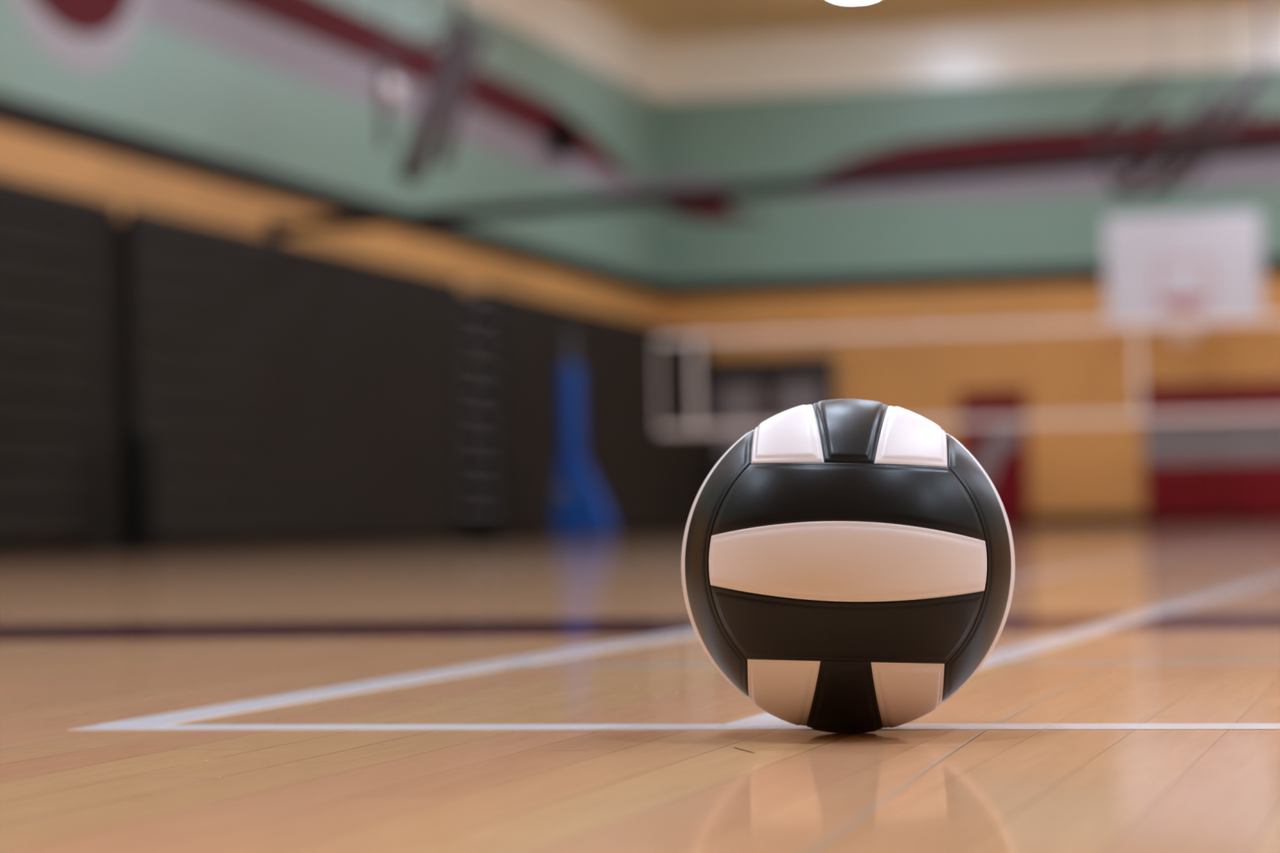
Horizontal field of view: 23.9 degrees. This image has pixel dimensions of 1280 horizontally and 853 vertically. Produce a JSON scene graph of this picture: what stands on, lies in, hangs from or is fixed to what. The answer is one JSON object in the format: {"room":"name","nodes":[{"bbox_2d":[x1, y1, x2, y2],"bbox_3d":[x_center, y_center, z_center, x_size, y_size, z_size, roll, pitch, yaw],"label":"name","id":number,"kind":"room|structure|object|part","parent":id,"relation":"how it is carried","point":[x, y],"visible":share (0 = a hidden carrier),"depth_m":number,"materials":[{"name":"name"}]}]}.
{"room":"indoor gymnasium","nodes":[
{"label":"indoor gymnasium","id":0,"kind":"room"},
{"bbox_2d":[0,0,664,327],"bbox_3d":[-5.397,-2.328,17.576,0.220,6.250,43.400,-2,-2,15],"label":"wall","id":1,"kind":"structure","parent":0,"point":[289,87],"depth_m":27.78,"materials":[{"name":"green paint"}]},
{"bbox_2d":[0,93,666,299],"bbox_3d":[-5.285,-2.272,17.544,0.050,0.210,43.000,-2,-2,15],"label":"trim","id":2,"kind":"structure","parent":1,"relation":"attached to","point":[15,113],"depth_m":25.38,"materials":[{"name":"brown wood"}]},
{"bbox_2d":[549,119,577,157],"bbox_3d":[-0.866,-3.199,33.577,0.270,0.400,0.280,-2,-2,15],"label":"wall speaker","id":3,"kind":"object","parent":1,"relation":"attached to","point":[563,140],"visible":1,"depth_m":33.45,"materials":[{"name":"black plastic"}]},
{"bbox_2d":[569,120,577,155],"bbox_3d":[-0.741,-3.203,33.543,0.010,0.360,0.240,-2,-2,15],"label":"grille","id":4,"kind":"object","parent":3,"relation":"attached to","point":[573,141],"depth_m":33.52,"materials":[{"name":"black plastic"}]},
{"bbox_2d":[268,137,1279,239],"bbox_3d":[5.914,-2.034,20.512,20.736,0.260,0.204,-2,-2,29],"label":"beam","id":5,"kind":"structure","parent":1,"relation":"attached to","point":[277,228],"depth_m":23.12,"materials":[{"name":"grey metal"}]},
{"bbox_2d":[0,522,1279,852],"bbox_3d":[4.462,0.598,14.840,20.520,0.151,43.400,-2,-2,15],"label":"floor","id":6,"kind":"structure","parent":0,"point":[522,695],"depth_m":2.12,"materials":[{"name":"brown wood"}]},
{"bbox_2d":[0,175,102,556],"bbox_3d":[-5.266,-0.458,15.729,0.832,2.388,9.600,-2,-2,15],"label":"bleachers","id":7,"kind":"object","parent":6,"relation":"on","point":[51,463],"visible":1,"depth_m":19.55,"materials":[{"name":"grey plastic"}]},
{"bbox_3d":[-3.650,-0.380,20.249,0.062,2.260,0.030,-2,-2,15],"label":"post","id":8,"kind":"part","parent":7,"relation":"part of","materials":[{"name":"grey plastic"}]},
{"bbox_2d":[91,199,121,553],"bbox_3d":[-3.991,-0.331,20.645,0.735,2.400,0.540,-2,-2,15],"label":"post","id":9,"kind":"object","parent":6,"relation":"on","point":[107,211],"visible":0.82,"depth_m":20.62,"materials":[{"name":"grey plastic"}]},
{"bbox_2d":[110,430,167,553],"bbox_3d":[-3.369,0.437,20.291,0.380,0.820,0.380,-2,-2,15],"label":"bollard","id":10,"kind":"object","parent":6,"relation":"on","point":[137,449],"visible":1,"depth_m":20.19,"materials":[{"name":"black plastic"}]},
{"bbox_2d":[117,205,460,551],"bbox_3d":[-2.963,-0.228,24.271,0.832,2.388,6.980,-2,-2,15],"label":"bleachers","id":11,"kind":"object","parent":6,"relation":"on","point":[288,393],"visible":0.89,"depth_m":23.49,"materials":[{"name":"grey plastic"}]},
{"bbox_3d":[-3.497,-0.365,20.819,0.062,2.260,0.030,-2,-2,15],"label":"post","id":12,"kind":"part","parent":11,"relation":"part of","materials":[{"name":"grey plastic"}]},
{"bbox_3d":[-1.688,-0.185,27.527,0.062,2.260,0.030,-2,-2,15],"label":"post","id":13,"kind":"part","parent":11,"relation":"part of","materials":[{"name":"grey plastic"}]},
{"bbox_2d":[451,278,502,541],"bbox_3d":[-1.887,-0.127,28.268,0.830,2.400,1.260,-2,-2,15],"label":"steps","id":14,"kind":"structure","parent":6,"relation":"on","point":[480,450],"depth_m":28.72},
{"bbox_3d":[-1.795,-0.150,27.612,0.310,2.400,0.040,-2,-2,15],"label":"panel","id":15,"kind":"part","parent":14,"relation":"part of","materials":[{"name":"black"}]},
{"bbox_3d":[-2.037,-0.123,28.308,0.520,2.400,1.260,-2,-2,15],"label":"panel","id":16,"kind":"part","parent":14,"relation":"part of","materials":[{"name":"black"}]},
{"bbox_3d":[-1.478,-0.118,28.789,0.310,2.400,0.040,-2,-2,15],"label":"panel","id":17,"kind":"part","parent":14,"relation":"part of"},
{"bbox_2d":[546,329,656,538],"bbox_3d":[-0.362,0.062,29.069,1.050,2.015,0.470,-2,-2,15],"label":"post","id":18,"kind":"object","parent":6,"relation":"on","point":[581,510],"visible":1,"depth_m":29.05,"materials":[{"name":"blue metal"}]},
{"bbox_3d":[-0.541,1.060,29.127,0.620,0.030,0.400,-2,-2,15],"label":"plate","id":19,"kind":"part","parent":18,"relation":"part of","materials":[{"name":"blue metal"}]},
{"bbox_3d":[-0.225,-0.826,29.092,0.750,0.024,0.010,-2,-2,15],"label":"tension cord","id":20,"kind":"part","parent":18,"relation":"part of","materials":[{"name":"black"}]},
{"bbox_3d":[-0.232,0.047,29.071,0.800,0.010,0.010,-2,-2,15],"label":"tension cord","id":21,"kind":"part","parent":18,"relation":"part of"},
{"bbox_2d":[656,315,1279,434],"bbox_3d":[4.320,-0.536,27.859,8.611,1.005,0.090,-2,-2,15],"label":"net","id":22,"kind":"object","parent":18,"relation":"attached to","point":[695,339],"visible":0.97,"depth_m":28.12,"materials":[{"name":"fabric"}]},
{"bbox_2d":[498,289,713,539],"bbox_3d":[-0.617,0.005,32.978,0.832,2.388,8.460,-2,-2,15],"label":"bleachers","id":23,"kind":"object","parent":6,"relation":"on","point":[649,482],"visible":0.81,"depth_m":32.39,"materials":[{"name":"grey plastic"}]},
{"bbox_3d":[-1.342,-0.150,28.811,0.062,2.260,0.030,-2,-2,15],"label":"post","id":24,"kind":"part","parent":23,"relation":"part of","materials":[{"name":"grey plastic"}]},
{"bbox_3d":[0.851,0.068,36.947,0.062,2.260,0.030,-2,-2,15],"label":"post","id":25,"kind":"part","parent":23,"relation":"part of","materials":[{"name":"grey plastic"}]},
{"bbox_2d":[680,398,1014,733],"bbox_3d":[0.131,0.088,1.902,0.209,0.210,0.209,0,-2,-31],"label":"volleyball","id":26,"kind":"object","parent":6,"relation":"on","point":[847,565],"visible":1,"depth_m":1.82,"materials":[{"name":"black leather"}]},
{"bbox_3d":[0.050,0.087,1.905,0.052,0.169,0.050,-2,-2,15],"label":"panel","id":27,"kind":"part","parent":26,"relation":"part of","materials":[{"name":"black leather"}]},
{"bbox_3d":[0.050,0.085,1.871,0.045,0.166,0.051,-1,-2,4],"label":"panel","id":28,"kind":"part","parent":26,"relation":"part of","materials":[{"name":"leather"}]},
{"bbox_3d":[0.092,0.166,1.899,0.046,0.046,0.166,-1,-2,4],"label":"panel","id":29,"kind":"part","parent":26,"relation":"part of","materials":[{"name":"white leather"}]},
{"bbox_3d":[0.094,0.009,1.909,0.045,0.046,0.166,-1,-2,4],"label":"panel","id":30,"kind":"part","parent":26,"relation":"part of","materials":[{"name":"white leather"}]},
{"bbox_3d":[0.128,0.168,1.897,0.048,0.050,0.169,-1,-2,4],"label":"panel","id":31,"kind":"part","parent":26,"relation":"part of","materials":[{"name":"black leather"}]},
{"bbox_3d":[0.125,0.120,1.820,0.166,0.050,0.042,-1,-2,4],"label":"panel","id":32,"kind":"part","parent":26,"relation":"part of","materials":[{"name":"black leather"}]},
{"bbox_3d":[0.125,0.081,1.820,0.169,0.049,0.046,-1,-2,4],"label":"panel","id":33,"kind":"part","parent":26,"relation":"part of","materials":[{"name":"white leather"}]},
{"bbox_3d":[0.125,0.046,1.825,0.166,0.050,0.043,-1,-2,4],"label":"panel","id":34,"kind":"part","parent":26,"relation":"part of","materials":[{"name":"black leather"}]},
{"bbox_3d":[0.133,0.007,1.907,0.048,0.050,0.169,-1,-2,4],"label":"panel","id":35,"kind":"part","parent":26,"relation":"part of","materials":[{"name":"black leather"}]},
{"bbox_3d":[0.167,0.166,1.894,0.045,0.046,0.166,-1,-2,4],"label":"panel","id":36,"kind":"part","parent":26,"relation":"part of","materials":[{"name":"white leather"}]},
{"bbox_3d":[0.169,0.010,1.904,0.046,0.046,0.166,-1,-2,4],"label":"panel","id":37,"kind":"part","parent":26,"relation":"part of","materials":[{"name":"white leather"}]},
{"bbox_3d":[0.203,0.086,1.857,0.046,0.166,0.051,-2,-2,15],"label":"panel","id":38,"kind":"part","parent":26,"relation":"part of","materials":[{"name":"black leather"}]},
{"bbox_3d":[0.211,0.088,1.899,0.052,0.169,0.050,-2,-2,15],"label":"panel","id":39,"kind":"part","parent":26,"relation":"part of","materials":[{"name":"black leather"}]},
{"bbox_2d":[587,0,1279,40],"bbox_3d":[4.340,-5.797,15.044,20.520,0.150,43.400,-2,-2,15],"label":"ceiling","id":40,"kind":"structure","parent":0,"point":[660,20],"depth_m":36.51,"materials":[{"name":"beige paint"}]},
{"bbox_2d":[377,0,488,184],"bbox_3d":[-1.608,-3.574,23.247,0.390,3.523,1.715,-2,-2,15],"label":"frame","id":41,"kind":"object","parent":40,"relation":"hanging from","point":[443,79],"visible":1,"depth_m":23.13,"materials":[{"name":"grey metal"}]},
{"bbox_2d":[1090,0,1271,198],"bbox_3d":[5.867,-3.833,32.861,1.942,2.676,0.600,-2,-2,15],"label":"frame","id":42,"kind":"object","parent":40,"relation":"hanging from","point":[1162,184],"visible":0.89,"depth_m":32.74,"materials":[{"name":"grey metal"}]},
{"bbox_2d":[657,2,1279,515],"bbox_3d":[10.019,-2.040,35.781,20.120,6.250,0.220,-2,-2,15],"label":"wall","id":43,"kind":"structure","parent":0,"point":[777,106],"depth_m":37.30,"materials":[{"name":"beige paint"}]},
{"bbox_2d":[711,355,836,466],"bbox_3d":[1.631,0.222,37.833,1.700,2.180,0.064,-2,-2,15],"label":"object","id":44,"kind":"structure","parent":43,"relation":"in","point":[722,442],"depth_m":37.87,"materials":[{"name":"grey metal"}]},
{"bbox_3d":[1.257,-0.083,37.936,0.560,0.910,0.006,-2,-2,15],"label":"pane","id":45,"kind":"part","parent":44,"relation":"part of","materials":[{"name":"grey glass"}]},
{"bbox_3d":[1.990,-0.103,37.739,0.560,0.910,0.006,-2,-2,15],"label":"pane","id":46,"kind":"part","parent":44,"relation":"part of","materials":[{"name":"grey glass"}]},
{"bbox_2d":[665,257,1279,299],"bbox_3d":[10.014,-1.984,35.661,20.070,0.210,0.050,-2,-2,15],"label":"trim","id":47,"kind":"structure","parent":43,"relation":"attached to","point":[1269,266],"depth_m":37.47,"materials":[{"name":"brown wood"}]},
{"bbox_2d":[958,389,1029,522],"bbox_3d":[4.342,0.367,37.095,0.842,1.620,0.073,-2,-2,15],"label":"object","id":48,"kind":"structure","parent":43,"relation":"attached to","point":[1001,450],"depth_m":37.03,"materials":[{"name":"red plastic"}]},
{"bbox_2d":[1008,511,1279,527],"bbox_3d":[10.056,1.010,35.567,20.100,0.140,0.015,-2,-2,15],"label":"baseboard","id":49,"kind":"structure","parent":43,"relation":"attached to","point":[1102,519],"depth_m":36.72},
{"bbox_2d":[1142,383,1222,519],"bbox_3d":[6.553,0.305,36.501,0.922,1.620,0.072,-2,-2,15],"label":"pad","id":50,"kind":"object","parent":43,"relation":"attached to","point":[1183,460],"visible":0.91,"depth_m":36.47,"materials":[{"name":"red plastic"}]},
{"bbox_2d":[1104,210,1262,342],"bbox_3d":[6.410,-1.675,35.306,1.760,1.492,2.479,-2,-2,15],"label":"basketball hoop","id":51,"kind":"object","parent":43,"relation":"attached to","point":[1208,264],"visible":0.88,"depth_m":34.60,"materials":[{"name":"white plastic"}]},
{"bbox_2d":[1220,382,1279,518],"bbox_3d":[7.451,0.281,36.259,0.922,1.620,0.072,-2,-2,15],"label":"pad","id":52,"kind":"object","parent":43,"relation":"attached to","point":[1251,446],"visible":0.96,"depth_m":36.25,"materials":[{"name":"red plastic"}]}
]}

